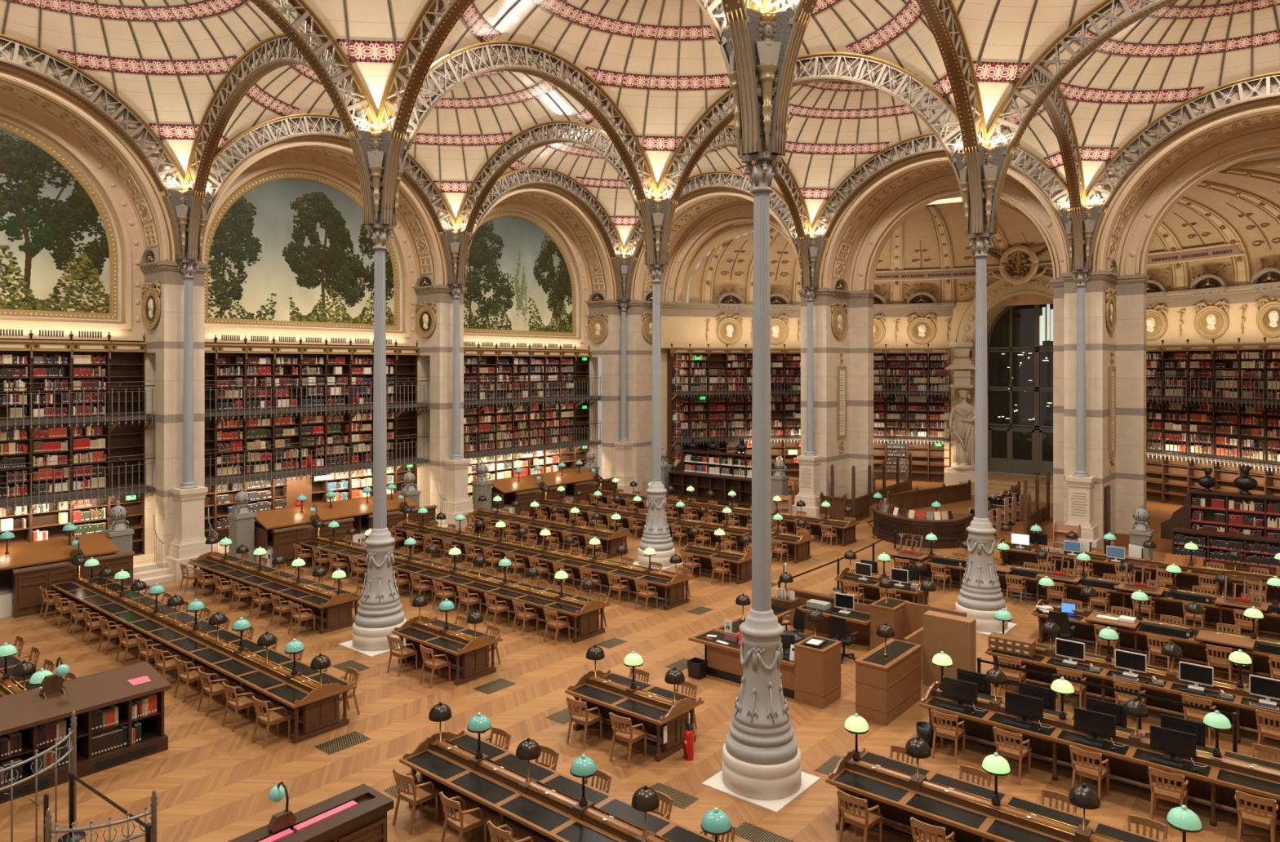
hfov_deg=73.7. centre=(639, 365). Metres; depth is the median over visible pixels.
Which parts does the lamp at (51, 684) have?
lamp shade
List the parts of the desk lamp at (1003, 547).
lamp shade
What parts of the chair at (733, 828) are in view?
rail, leg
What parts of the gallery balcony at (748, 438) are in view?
handrail, thin rail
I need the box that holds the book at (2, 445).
[0,444,3,454]
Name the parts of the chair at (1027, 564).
backrest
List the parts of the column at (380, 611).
web plate, crown, web plate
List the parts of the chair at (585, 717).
leg, backrest, rail, leg, seat, armrest, leg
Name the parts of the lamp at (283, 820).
lamp shade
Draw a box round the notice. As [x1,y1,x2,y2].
[663,725,666,744]
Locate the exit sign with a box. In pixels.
[125,495,136,500]
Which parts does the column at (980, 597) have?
web plate, crown, crown, web plate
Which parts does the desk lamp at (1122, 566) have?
lamp shade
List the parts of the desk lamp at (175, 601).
stem, lamp shade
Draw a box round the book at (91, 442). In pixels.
[89,440,92,448]
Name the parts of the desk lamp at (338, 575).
lamp shade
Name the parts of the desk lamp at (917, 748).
stem, lamp shade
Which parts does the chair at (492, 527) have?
seat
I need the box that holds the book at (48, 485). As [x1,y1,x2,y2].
[47,483,49,493]
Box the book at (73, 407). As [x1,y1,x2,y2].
[72,406,75,414]
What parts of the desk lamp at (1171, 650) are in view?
stem, lamp shade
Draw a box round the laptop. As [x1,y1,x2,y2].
[1061,602,1076,617]
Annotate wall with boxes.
[0,41,621,561]
[626,78,1279,553]
[660,301,1279,461]
[682,157,1279,302]
[944,302,969,471]
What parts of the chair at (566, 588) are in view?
backrest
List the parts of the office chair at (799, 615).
armrest, armrest, backrest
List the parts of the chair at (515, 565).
backrest, leg, seat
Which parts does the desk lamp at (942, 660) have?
stem, lamp shade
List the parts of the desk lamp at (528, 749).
stem, lamp shade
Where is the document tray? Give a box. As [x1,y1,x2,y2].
[803,637,827,648]
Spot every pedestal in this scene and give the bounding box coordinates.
[102,499,133,554]
[226,486,257,563]
[396,468,421,507]
[471,460,493,510]
[580,448,599,474]
[661,447,672,498]
[771,456,789,511]
[869,596,909,650]
[1128,503,1154,559]
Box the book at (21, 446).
[20,444,22,453]
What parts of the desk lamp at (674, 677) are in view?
lamp shade, stem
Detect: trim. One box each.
[0,64,176,321]
[0,93,144,341]
[0,328,102,337]
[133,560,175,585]
[142,260,182,273]
[195,263,451,293]
[199,132,449,331]
[204,151,417,346]
[214,550,228,555]
[221,335,391,344]
[261,146,432,274]
[435,515,451,528]
[460,287,620,306]
[463,195,588,350]
[463,342,572,347]
[479,181,617,337]
[511,192,604,291]
[626,289,805,307]
[630,184,802,302]
[644,196,751,291]
[661,284,1279,318]
[702,168,1279,305]
[704,319,710,340]
[714,257,1279,302]
[720,191,1279,280]
[749,320,752,342]
[795,320,800,342]
[814,272,1075,297]
[817,152,1070,290]
[833,163,1024,278]
[874,242,1244,281]
[876,249,1231,278]
[893,319,899,342]
[945,318,951,341]
[955,273,1053,472]
[1086,271,1149,284]
[1096,98,1279,274]
[1106,112,1279,258]
[1177,309,1185,336]
[1239,305,1247,334]
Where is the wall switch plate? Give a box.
[164,510,167,519]
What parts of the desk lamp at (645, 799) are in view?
lamp shade, stem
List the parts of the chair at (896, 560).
backrest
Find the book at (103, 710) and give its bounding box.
[102,710,107,727]
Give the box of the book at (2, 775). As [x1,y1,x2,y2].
[0,764,4,786]
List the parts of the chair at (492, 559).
leg, backrest, leg, seat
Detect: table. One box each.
[0,644,40,697]
[51,576,356,743]
[187,551,360,634]
[298,537,610,643]
[390,520,694,610]
[391,616,502,685]
[399,730,719,841]
[466,507,631,559]
[537,499,815,564]
[564,669,704,762]
[588,489,860,546]
[678,542,751,584]
[788,476,799,481]
[825,747,1164,841]
[834,567,935,605]
[889,546,1279,638]
[919,681,1279,831]
[985,643,1279,743]
[995,538,1279,603]
[1031,599,1279,679]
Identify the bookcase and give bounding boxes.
[0,330,151,555]
[0,661,171,796]
[204,335,426,542]
[463,342,597,493]
[666,343,951,483]
[667,449,751,506]
[1146,337,1279,506]
[1160,488,1279,571]
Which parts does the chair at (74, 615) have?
leg, backrest, leg, armrest, seat, armrest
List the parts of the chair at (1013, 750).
leg, backrest, rail, seat, leg, armrest, leg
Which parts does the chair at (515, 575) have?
backrest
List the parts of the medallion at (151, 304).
gilt dish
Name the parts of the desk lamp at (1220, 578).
lamp shade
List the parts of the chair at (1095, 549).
backrest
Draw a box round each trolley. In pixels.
[773,493,791,514]
[968,507,993,528]
[987,495,1008,524]
[987,508,1000,536]
[992,493,1016,525]
[1000,492,1023,521]
[1008,490,1023,495]
[1053,521,1080,548]
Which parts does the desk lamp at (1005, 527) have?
lamp shade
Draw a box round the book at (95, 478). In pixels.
[94,477,97,488]
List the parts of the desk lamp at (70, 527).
lamp shade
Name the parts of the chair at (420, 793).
leg, backrest, rail, armrest, leg, seat, leg, armrest, leg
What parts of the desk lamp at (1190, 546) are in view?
lamp shade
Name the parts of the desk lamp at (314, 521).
lamp shade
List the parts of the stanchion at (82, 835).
post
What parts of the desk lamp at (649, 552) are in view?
lamp shade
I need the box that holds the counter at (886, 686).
[853,638,921,726]
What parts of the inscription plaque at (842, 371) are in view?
panel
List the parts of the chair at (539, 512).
seat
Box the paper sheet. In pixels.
[127,675,151,685]
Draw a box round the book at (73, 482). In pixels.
[72,480,75,490]
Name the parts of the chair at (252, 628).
leg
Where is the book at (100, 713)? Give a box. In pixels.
[95,709,102,729]
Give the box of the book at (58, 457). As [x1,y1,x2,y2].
[57,456,59,465]
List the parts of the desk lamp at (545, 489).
lamp shade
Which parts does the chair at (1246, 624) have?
leg, backrest, rail, seat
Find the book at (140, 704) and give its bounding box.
[136,700,142,717]
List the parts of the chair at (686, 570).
backrest, leg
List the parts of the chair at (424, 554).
backrest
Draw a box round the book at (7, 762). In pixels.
[4,760,10,782]
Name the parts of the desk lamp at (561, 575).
lamp shade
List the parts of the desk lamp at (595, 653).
stem, lamp shade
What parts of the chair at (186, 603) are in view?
backrest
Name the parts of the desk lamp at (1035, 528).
lamp shade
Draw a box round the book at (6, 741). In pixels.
[0,736,8,757]
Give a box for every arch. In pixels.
[0,34,189,260]
[182,33,373,260]
[190,113,458,284]
[249,0,382,225]
[373,0,758,225]
[384,40,660,265]
[453,120,653,284]
[458,167,626,299]
[622,171,807,299]
[653,52,977,265]
[660,124,813,287]
[721,0,770,155]
[758,0,817,155]
[773,0,988,234]
[808,130,1079,287]
[981,0,1179,234]
[988,64,1087,270]
[1081,71,1279,270]
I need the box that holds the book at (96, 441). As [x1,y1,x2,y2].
[95,440,97,448]
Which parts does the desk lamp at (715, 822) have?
lamp shade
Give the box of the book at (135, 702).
[133,700,139,718]
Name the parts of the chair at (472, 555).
backrest, leg, seat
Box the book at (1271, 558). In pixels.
[1270,556,1272,566]
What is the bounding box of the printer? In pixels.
[806,599,831,610]
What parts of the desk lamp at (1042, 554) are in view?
lamp shade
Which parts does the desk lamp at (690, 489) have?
lamp shade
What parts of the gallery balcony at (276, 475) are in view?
handrail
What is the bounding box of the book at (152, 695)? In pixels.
[148,694,154,714]
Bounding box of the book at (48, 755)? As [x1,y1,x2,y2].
[42,748,50,771]
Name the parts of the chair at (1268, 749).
leg, backrest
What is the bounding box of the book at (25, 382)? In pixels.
[22,381,26,391]
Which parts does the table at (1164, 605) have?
leg, leg, spine rail, brass rail, leg, leg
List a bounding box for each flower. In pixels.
[370,227,386,232]
[751,158,775,165]
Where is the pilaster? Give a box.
[1104,485,1110,553]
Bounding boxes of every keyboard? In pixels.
[830,612,848,617]
[853,579,870,583]
[893,586,906,590]
[938,703,965,712]
[1002,720,1031,729]
[1052,662,1077,668]
[1072,737,1103,748]
[1112,674,1138,681]
[1150,757,1183,768]
[1177,687,1205,695]
[1248,702,1279,711]
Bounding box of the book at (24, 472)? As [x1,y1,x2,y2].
[23,471,26,481]
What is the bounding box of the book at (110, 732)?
[105,729,113,751]
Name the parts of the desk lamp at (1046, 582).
lamp shade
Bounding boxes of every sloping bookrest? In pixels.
[1164,553,1204,570]
[1275,567,1279,579]
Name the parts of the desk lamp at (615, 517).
lamp shade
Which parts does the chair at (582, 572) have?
leg, backrest, leg, seat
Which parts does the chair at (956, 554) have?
backrest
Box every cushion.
[904,550,914,553]
[1053,571,1066,575]
[1133,582,1147,586]
[1235,597,1249,601]
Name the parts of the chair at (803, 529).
seat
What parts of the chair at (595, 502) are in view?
seat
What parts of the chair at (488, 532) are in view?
backrest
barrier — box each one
[819,492,846,520]
[831,464,855,520]
[853,453,911,521]
[886,480,971,513]
[987,481,1020,510]
[1023,471,1049,534]
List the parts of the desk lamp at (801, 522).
lamp shade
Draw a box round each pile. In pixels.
[1035,605,1053,613]
[1096,614,1136,623]
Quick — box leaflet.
[715,640,728,644]
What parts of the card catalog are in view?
drawer, drawer, drawer, drawer, drawer, drawer, drawer, drawer, drawer, drawer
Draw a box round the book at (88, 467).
[87,466,89,475]
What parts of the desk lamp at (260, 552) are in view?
lamp shade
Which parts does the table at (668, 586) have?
panel, spine rail, brass rail, leg, panel, leg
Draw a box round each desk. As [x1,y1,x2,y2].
[11,551,135,618]
[226,783,393,841]
[271,517,355,568]
[688,629,841,709]
[712,605,802,636]
[786,587,870,643]
[867,502,973,549]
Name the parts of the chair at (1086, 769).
leg, leg, backrest, rail, seat, leg, armrest, leg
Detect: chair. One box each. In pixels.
[10,635,24,657]
[19,646,40,669]
[35,659,55,673]
[39,586,66,620]
[51,594,80,628]
[64,672,77,681]
[66,600,96,636]
[81,608,111,645]
[97,617,128,655]
[115,625,147,666]
[134,635,168,663]
[141,586,152,597]
[151,646,185,683]
[158,592,172,604]
[173,657,208,702]
[176,600,189,613]
[179,563,202,592]
[194,568,218,599]
[194,607,211,622]
[197,668,233,716]
[212,573,236,605]
[218,616,231,630]
[221,681,259,732]
[229,579,254,612]
[235,625,254,640]
[240,552,249,560]
[248,586,275,619]
[251,696,291,748]
[256,557,268,565]
[267,635,278,650]
[269,593,296,628]
[274,563,286,571]
[284,651,303,662]
[288,600,315,636]
[292,543,313,568]
[292,567,305,577]
[311,547,333,573]
[311,576,324,583]
[327,552,349,578]
[331,580,343,589]
[338,667,359,715]
[344,534,353,541]
[348,557,367,586]
[351,585,364,608]
[386,635,417,676]
[387,528,404,551]
[391,768,438,834]
[392,569,410,595]
[399,547,409,555]
[405,531,424,555]
[409,573,433,602]
[418,644,450,688]
[419,551,431,559]
[422,535,441,560]
[429,520,438,526]
[431,580,456,613]
[439,791,487,841]
[440,557,450,564]
[441,539,462,565]
[447,524,456,529]
[452,615,468,627]
[456,586,481,617]
[460,561,472,570]
[463,543,484,569]
[464,527,474,533]
[465,515,482,534]
[482,547,502,573]
[483,517,499,537]
[483,727,511,750]
[484,567,496,576]
[484,593,509,626]
[484,624,501,664]
[485,530,494,537]
[486,820,533,841]
[499,508,509,531]
[501,520,518,542]
[504,552,525,580]
[506,534,515,541]
[507,573,520,582]
[511,600,537,635]
[520,511,528,516]
[520,524,537,546]
[525,538,536,545]
[528,557,549,586]
[533,504,547,519]
[534,745,559,771]
[535,579,548,588]
[537,514,546,519]
[541,528,559,550]
[542,608,569,645]
[548,542,559,550]
[549,506,564,521]
[552,562,573,591]
[556,517,565,522]
[561,531,579,553]
[562,586,576,595]
[563,497,571,502]
[565,696,602,749]
[568,508,583,524]
[570,546,582,554]
[573,500,588,520]
[577,520,586,525]
[578,568,601,598]
[580,769,611,794]
[583,535,602,557]
[586,511,603,527]
[589,493,603,506]
[591,592,606,626]
[592,502,607,524]
[595,551,607,559]
[596,524,606,528]
[606,496,620,508]
[606,514,622,530]
[607,573,630,605]
[608,712,647,768]
[616,488,623,508]
[617,505,626,510]
[617,527,628,551]
[622,556,634,564]
[624,498,639,511]
[627,517,644,539]
[627,667,649,683]
[630,508,645,531]
[631,491,640,511]
[634,579,657,612]
[643,501,648,512]
[650,561,662,569]
[650,790,673,820]
[665,503,678,517]
[668,495,677,499]
[670,524,687,547]
[672,680,697,728]
[676,567,690,597]
[680,514,689,537]
[680,552,701,580]
[683,506,697,520]
[694,528,711,546]
[698,824,736,841]
[701,516,711,522]
[703,509,718,523]
[708,500,717,521]
[710,557,731,586]
[715,542,727,549]
[720,532,737,551]
[722,520,733,525]
[724,512,740,526]
[728,502,737,524]
[743,547,751,552]
[746,536,751,552]
[771,517,787,533]
[771,539,788,564]
[772,508,782,530]
[772,527,783,553]
[779,607,804,633]
[791,511,806,533]
[792,531,809,556]
[793,480,799,497]
[795,520,811,542]
[813,514,830,536]
[820,524,837,547]
[827,615,858,663]
[836,789,882,841]
[840,517,856,540]
[842,581,864,604]
[879,587,900,599]
[888,745,919,766]
[894,558,913,580]
[910,817,955,841]
[918,547,933,577]
[929,562,951,592]
[930,710,965,764]
[948,552,967,582]
[956,764,991,788]
[991,684,994,694]
[992,726,1031,786]
[993,557,1002,564]
[997,656,1026,696]
[1004,573,1026,605]
[1023,562,1039,595]
[1037,554,1056,571]
[1039,789,1076,814]
[1046,611,1075,640]
[1047,582,1066,603]
[1048,542,1063,569]
[1055,699,1058,710]
[1056,667,1086,711]
[1060,568,1079,599]
[1062,599,1082,639]
[1069,745,1110,807]
[1073,557,1093,577]
[1086,547,1104,577]
[1088,586,1110,612]
[1093,624,1119,658]
[1102,573,1121,606]
[1111,606,1132,616]
[1112,679,1146,721]
[1114,563,1133,582]
[1125,814,1168,841]
[1131,593,1155,619]
[1146,579,1165,615]
[1146,633,1174,670]
[1147,766,1189,832]
[1157,568,1177,586]
[1160,614,1182,657]
[1182,600,1205,628]
[1182,693,1216,746]
[1191,586,1213,622]
[1198,573,1219,595]
[1205,562,1224,595]
[1205,644,1232,681]
[1216,622,1240,634]
[1233,608,1258,636]
[1234,790,1279,841]
[1240,592,1262,631]
[1246,580,1268,601]
[1249,567,1269,600]
[1249,743,1279,763]
[1255,709,1279,758]
[1267,655,1279,679]
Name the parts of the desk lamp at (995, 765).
stem, lamp shade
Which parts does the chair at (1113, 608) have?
backrest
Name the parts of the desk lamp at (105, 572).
lamp shade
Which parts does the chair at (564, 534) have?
backrest, seat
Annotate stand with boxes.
[724,619,732,634]
[724,634,737,641]
[737,631,742,644]
[782,562,788,620]
[789,644,794,661]
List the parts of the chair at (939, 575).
leg, backrest, rail, seat, leg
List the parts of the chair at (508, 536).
backrest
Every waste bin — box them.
[687,657,707,679]
[915,721,933,748]
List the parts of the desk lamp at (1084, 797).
stem, lamp shade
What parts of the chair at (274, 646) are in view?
leg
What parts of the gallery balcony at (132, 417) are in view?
handrail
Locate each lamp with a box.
[0,530,15,555]
[0,642,17,679]
[11,660,36,691]
[29,668,53,687]
[39,657,69,699]
[62,522,77,546]
[67,537,83,562]
[71,552,86,575]
[71,555,86,577]
[84,557,99,582]
[98,566,114,590]
[113,569,130,596]
[130,579,146,604]
[147,583,164,612]
[166,594,184,622]
[186,599,204,630]
[204,535,217,555]
[208,611,226,640]
[218,537,231,559]
[231,617,250,650]
[235,544,248,565]
[253,546,266,570]
[257,631,276,663]
[267,782,297,835]
[271,554,285,577]
[284,638,304,675]
[291,557,305,582]
[296,493,307,512]
[307,505,319,524]
[310,653,330,687]
[311,517,322,535]
[312,566,326,590]
[313,519,324,537]
[325,490,336,508]
[328,520,339,541]
[331,568,346,595]
[346,526,357,546]
[362,485,372,503]
[364,528,371,537]
[386,483,396,500]
[396,493,407,511]
[401,504,410,520]
[402,506,412,523]
[404,537,416,559]
[411,595,427,622]
[417,506,427,525]
[426,544,438,565]
[428,702,452,742]
[435,511,445,529]
[438,599,454,630]
[448,546,461,570]
[454,513,465,533]
[466,610,483,639]
[466,712,491,759]
[472,554,485,577]
[474,519,484,537]
[477,494,486,510]
[493,495,502,512]
[494,520,506,540]
[497,557,511,582]
[511,500,519,515]
[515,466,523,482]
[515,737,541,783]
[516,526,528,546]
[525,566,538,590]
[529,501,539,518]
[533,465,542,476]
[535,474,544,489]
[539,528,551,549]
[542,485,550,499]
[549,506,559,522]
[554,569,568,596]
[556,485,564,501]
[558,462,565,475]
[563,534,575,555]
[569,506,579,525]
[569,754,596,807]
[574,489,583,504]
[575,459,582,473]
[581,578,595,603]
[586,644,604,678]
[588,537,600,559]
[590,466,599,481]
[591,511,601,529]
[593,490,601,506]
[596,477,604,490]
[611,512,621,532]
[612,477,619,492]
[613,494,621,510]
[615,544,627,565]
[623,651,643,688]
[629,480,637,494]
[631,785,659,836]
[632,495,641,512]
[643,546,656,570]
[664,666,684,703]
[666,484,675,499]
[669,553,682,576]
[675,500,684,518]
[686,485,694,501]
[688,526,699,546]
[698,506,707,522]
[700,807,731,841]
[706,489,715,504]
[714,528,724,549]
[722,506,732,524]
[728,490,736,506]
[735,593,750,620]
[740,534,751,554]
[746,512,751,529]
[772,495,782,512]
[773,513,782,532]
[778,571,793,597]
[796,499,805,515]
[796,518,807,536]
[806,608,824,638]
[821,500,831,518]
[843,505,853,521]
[844,550,856,572]
[844,713,869,760]
[873,492,882,509]
[875,622,894,655]
[877,552,890,577]
[878,576,894,603]
[896,531,907,551]
[904,736,931,778]
[912,560,926,583]
[920,579,936,606]
[924,533,937,555]
[931,501,941,511]
[931,651,952,689]
[960,539,967,560]
[981,752,1010,805]
[984,666,1006,701]
[994,608,1012,634]
[996,542,1009,564]
[1000,523,1012,542]
[1030,524,1042,545]
[1035,549,1047,571]
[1038,576,1054,604]
[1040,620,1060,648]
[1050,677,1074,719]
[1066,530,1078,541]
[1068,783,1100,831]
[1076,551,1090,576]
[1080,585,1097,610]
[1097,626,1119,662]
[1102,532,1116,546]
[1120,560,1134,583]
[1123,697,1148,735]
[1130,590,1148,619]
[1142,539,1155,559]
[1160,641,1182,673]
[1165,563,1182,589]
[1166,804,1202,841]
[1183,541,1198,564]
[1185,601,1204,627]
[1202,710,1231,757]
[1214,573,1231,597]
[1227,549,1243,571]
[1227,649,1252,688]
[1243,606,1263,639]
[1266,576,1279,604]
[1274,553,1279,561]
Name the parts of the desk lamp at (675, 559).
lamp shade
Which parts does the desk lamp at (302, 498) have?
lamp shade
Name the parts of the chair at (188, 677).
leg, backrest, rail, leg, armrest, seat, armrest, leg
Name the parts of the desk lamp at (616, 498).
lamp shade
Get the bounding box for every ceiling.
[0,0,1279,249]
[661,165,1279,306]
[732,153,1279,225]
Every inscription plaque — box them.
[837,351,846,453]
[1109,348,1115,474]
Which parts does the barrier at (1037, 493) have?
post, post, glass pane, post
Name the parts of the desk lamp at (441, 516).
lamp shade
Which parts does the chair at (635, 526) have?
backrest, leg, seat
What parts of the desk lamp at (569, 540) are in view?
lamp shade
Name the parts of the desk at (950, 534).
foot rail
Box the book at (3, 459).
[1,457,5,469]
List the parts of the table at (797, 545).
brass rail, spine rail, leg, panel, leg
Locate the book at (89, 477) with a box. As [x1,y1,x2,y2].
[88,477,93,488]
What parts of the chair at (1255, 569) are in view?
backrest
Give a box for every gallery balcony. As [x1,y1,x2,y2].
[0,381,155,431]
[0,453,155,513]
[204,377,429,422]
[204,433,429,491]
[463,375,601,408]
[463,420,601,462]
[671,371,950,399]
[671,417,950,446]
[1146,373,1279,409]
[1146,427,1279,473]
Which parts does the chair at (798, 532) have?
backrest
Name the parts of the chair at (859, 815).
leg, backrest, rail, leg, seat, leg, armrest, leg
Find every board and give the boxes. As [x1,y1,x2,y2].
[314,475,331,480]
[521,453,532,457]
[888,550,928,561]
[994,564,1015,574]
[1035,571,1081,585]
[1085,613,1140,631]
[1115,582,1164,597]
[1195,631,1255,652]
[1214,596,1269,613]
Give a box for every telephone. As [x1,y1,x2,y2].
[911,583,919,589]
[1089,663,1100,671]
[1151,675,1164,684]
[1219,689,1233,699]
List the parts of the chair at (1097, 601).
leg, backrest, seat, leg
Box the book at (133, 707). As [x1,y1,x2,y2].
[132,704,134,719]
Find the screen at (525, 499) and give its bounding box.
[514,484,566,518]
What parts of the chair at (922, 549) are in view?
backrest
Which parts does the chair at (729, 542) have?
seat, leg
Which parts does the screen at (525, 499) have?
moulding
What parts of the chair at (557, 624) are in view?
leg, backrest, rail, leg, seat, armrest, leg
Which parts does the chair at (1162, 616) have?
backrest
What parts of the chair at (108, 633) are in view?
leg, backrest, leg, seat, armrest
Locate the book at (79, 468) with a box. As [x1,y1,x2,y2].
[76,466,80,476]
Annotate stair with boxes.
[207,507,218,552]
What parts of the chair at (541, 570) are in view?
backrest, leg, seat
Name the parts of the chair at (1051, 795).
leg, backrest, leg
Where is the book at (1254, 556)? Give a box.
[1253,555,1255,564]
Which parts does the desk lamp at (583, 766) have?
stem, lamp shade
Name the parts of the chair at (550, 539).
seat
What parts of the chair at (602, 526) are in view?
backrest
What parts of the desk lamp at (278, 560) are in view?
lamp shade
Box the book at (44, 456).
[42,454,46,466]
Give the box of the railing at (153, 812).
[44,789,158,841]
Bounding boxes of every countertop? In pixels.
[0,533,119,617]
[253,493,417,567]
[491,468,594,514]
[688,629,795,667]
[798,604,870,625]
[871,502,973,523]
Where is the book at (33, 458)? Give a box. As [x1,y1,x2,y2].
[32,456,35,466]
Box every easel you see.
[897,533,923,557]
[1044,551,1076,580]
[1124,562,1158,591]
[1224,575,1262,607]
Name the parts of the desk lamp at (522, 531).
lamp shade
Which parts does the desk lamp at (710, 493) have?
lamp shade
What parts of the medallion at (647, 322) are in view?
gilt dish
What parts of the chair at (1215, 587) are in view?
backrest, rail, seat, leg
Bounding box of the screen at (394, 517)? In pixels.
[366,505,436,546]
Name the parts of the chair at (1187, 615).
leg, backrest, seat, leg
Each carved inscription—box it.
[800,468,811,488]
[1071,492,1086,516]
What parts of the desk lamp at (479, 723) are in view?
stem, lamp shade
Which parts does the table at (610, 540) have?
panel, spine rail, brass rail, leg, panel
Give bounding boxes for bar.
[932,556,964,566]
[1008,567,1044,577]
[1080,577,1119,589]
[1142,622,1192,638]
[1168,590,1211,603]
[1258,641,1279,653]
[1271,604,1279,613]
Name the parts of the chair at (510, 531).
seat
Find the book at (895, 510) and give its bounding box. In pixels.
[893,506,898,515]
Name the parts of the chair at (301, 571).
backrest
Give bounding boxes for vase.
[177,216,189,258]
[198,218,206,260]
[368,165,384,222]
[393,169,403,225]
[450,251,459,283]
[464,253,469,284]
[620,272,627,298]
[640,226,646,265]
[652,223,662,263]
[666,226,672,265]
[688,439,696,450]
[707,438,717,452]
[727,71,742,155]
[736,439,746,454]
[755,62,778,150]
[782,73,795,156]
[797,257,803,287]
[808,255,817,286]
[960,182,970,234]
[981,178,995,231]
[1065,231,1073,269]
[1082,231,1093,268]
[1198,467,1217,492]
[1233,466,1257,494]
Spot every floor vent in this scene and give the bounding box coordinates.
[314,731,370,755]
[331,660,369,674]
[382,775,420,800]
[473,678,515,694]
[545,706,580,724]
[596,638,626,648]
[649,782,698,809]
[666,658,688,671]
[687,606,713,614]
[734,822,793,841]
[814,755,840,775]
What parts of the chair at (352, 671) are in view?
seat, leg, backrest, leg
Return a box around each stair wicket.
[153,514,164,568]
[435,479,447,519]
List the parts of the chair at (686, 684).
backrest, leg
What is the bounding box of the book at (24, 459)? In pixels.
[22,457,25,467]
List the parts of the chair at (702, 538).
seat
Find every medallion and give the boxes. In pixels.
[141,280,160,330]
[414,300,435,338]
[587,312,608,343]
[641,311,652,343]
[715,314,742,345]
[769,315,788,345]
[831,302,848,339]
[873,314,885,344]
[906,313,936,344]
[1105,287,1116,333]
[1146,303,1167,341]
[1192,300,1229,339]
[1254,297,1279,337]
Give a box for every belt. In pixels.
[72,774,146,827]
[780,560,837,583]
[840,544,873,559]
[874,532,894,544]
[981,659,1052,677]
[1057,675,1137,696]
[1142,694,1231,716]
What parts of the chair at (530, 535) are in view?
seat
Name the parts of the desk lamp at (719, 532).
lamp shade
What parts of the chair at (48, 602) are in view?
leg, backrest, leg, seat, armrest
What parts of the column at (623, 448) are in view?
web plate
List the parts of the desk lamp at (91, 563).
lamp shade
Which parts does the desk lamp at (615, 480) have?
lamp shade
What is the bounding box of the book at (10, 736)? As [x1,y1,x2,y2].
[6,733,13,755]
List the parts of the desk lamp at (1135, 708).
stem, lamp shade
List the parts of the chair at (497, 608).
leg, backrest, rail, leg, seat, armrest, leg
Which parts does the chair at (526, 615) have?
leg, backrest, leg, seat, armrest, leg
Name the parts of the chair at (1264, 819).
leg, leg, rail, backrest, seat, leg, leg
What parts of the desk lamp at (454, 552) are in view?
lamp shade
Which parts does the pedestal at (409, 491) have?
handle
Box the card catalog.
[988,631,1035,657]
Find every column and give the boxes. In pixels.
[164,190,211,581]
[338,129,406,657]
[440,231,475,529]
[613,256,635,494]
[632,198,683,569]
[702,8,820,813]
[791,235,822,517]
[953,145,1017,635]
[1059,206,1102,553]
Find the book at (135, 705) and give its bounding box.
[132,702,137,719]
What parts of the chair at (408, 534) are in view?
leg, seat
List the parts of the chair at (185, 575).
leg, backrest, leg, seat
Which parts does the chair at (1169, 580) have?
rail, backrest, seat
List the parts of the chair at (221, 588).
leg, backrest, leg, seat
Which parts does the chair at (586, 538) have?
backrest, seat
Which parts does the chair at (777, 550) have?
backrest, seat, leg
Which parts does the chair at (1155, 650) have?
leg, leg, rail, backrest, seat, leg, leg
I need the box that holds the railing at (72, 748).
[0,710,77,829]
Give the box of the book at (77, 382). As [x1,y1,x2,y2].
[76,381,79,390]
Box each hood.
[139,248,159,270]
[414,275,435,291]
[586,291,606,305]
[642,291,661,306]
[716,293,745,308]
[769,293,791,309]
[831,278,849,296]
[873,293,886,309]
[906,292,937,308]
[1106,258,1119,280]
[1146,280,1166,298]
[1187,274,1227,295]
[1248,267,1279,290]
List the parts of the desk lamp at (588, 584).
lamp shade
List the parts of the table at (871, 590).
leg, panel, brass rail, spine rail, leg, panel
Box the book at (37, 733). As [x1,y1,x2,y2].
[36,730,39,747]
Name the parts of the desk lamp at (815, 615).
lamp shade, stem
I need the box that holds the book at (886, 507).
[883,504,888,512]
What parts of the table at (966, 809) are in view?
leg, panel, seat number plate, leg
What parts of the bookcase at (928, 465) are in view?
shelf, shelf, shelf, shelf, shelf, shelf, shelf, gilt cornice, shelf, shelf, shelf, shelf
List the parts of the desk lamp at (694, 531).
lamp shade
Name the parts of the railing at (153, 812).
post, rail, post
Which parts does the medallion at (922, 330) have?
gilt dish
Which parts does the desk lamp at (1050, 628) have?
stem, lamp shade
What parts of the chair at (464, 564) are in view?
backrest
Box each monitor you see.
[780,634,795,654]
[835,592,854,613]
[855,562,871,580]
[860,560,877,573]
[890,568,908,586]
[902,566,920,581]
[942,676,977,708]
[956,668,991,697]
[1004,691,1043,724]
[1011,533,1029,548]
[1018,682,1055,713]
[1028,533,1047,545]
[1055,638,1084,665]
[1063,540,1080,555]
[1074,707,1115,743]
[1086,697,1126,728]
[1106,546,1124,562]
[1115,648,1146,677]
[1150,724,1195,763]
[1160,714,1205,746]
[1178,661,1213,691]
[1248,674,1279,706]
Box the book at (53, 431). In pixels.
[52,427,54,437]
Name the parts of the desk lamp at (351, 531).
lamp shade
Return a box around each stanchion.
[57,771,85,841]
[144,823,151,841]
[832,558,840,591]
[871,542,878,573]
[893,530,896,550]
[977,657,981,673]
[1052,674,1057,699]
[1137,692,1142,730]
[1231,712,1237,753]
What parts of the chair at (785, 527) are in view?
seat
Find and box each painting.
[0,128,109,313]
[208,177,394,325]
[463,216,572,333]
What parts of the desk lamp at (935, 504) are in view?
lamp shade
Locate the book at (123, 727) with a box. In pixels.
[118,724,127,747]
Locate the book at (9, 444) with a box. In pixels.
[7,442,11,454]
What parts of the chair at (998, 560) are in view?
backrest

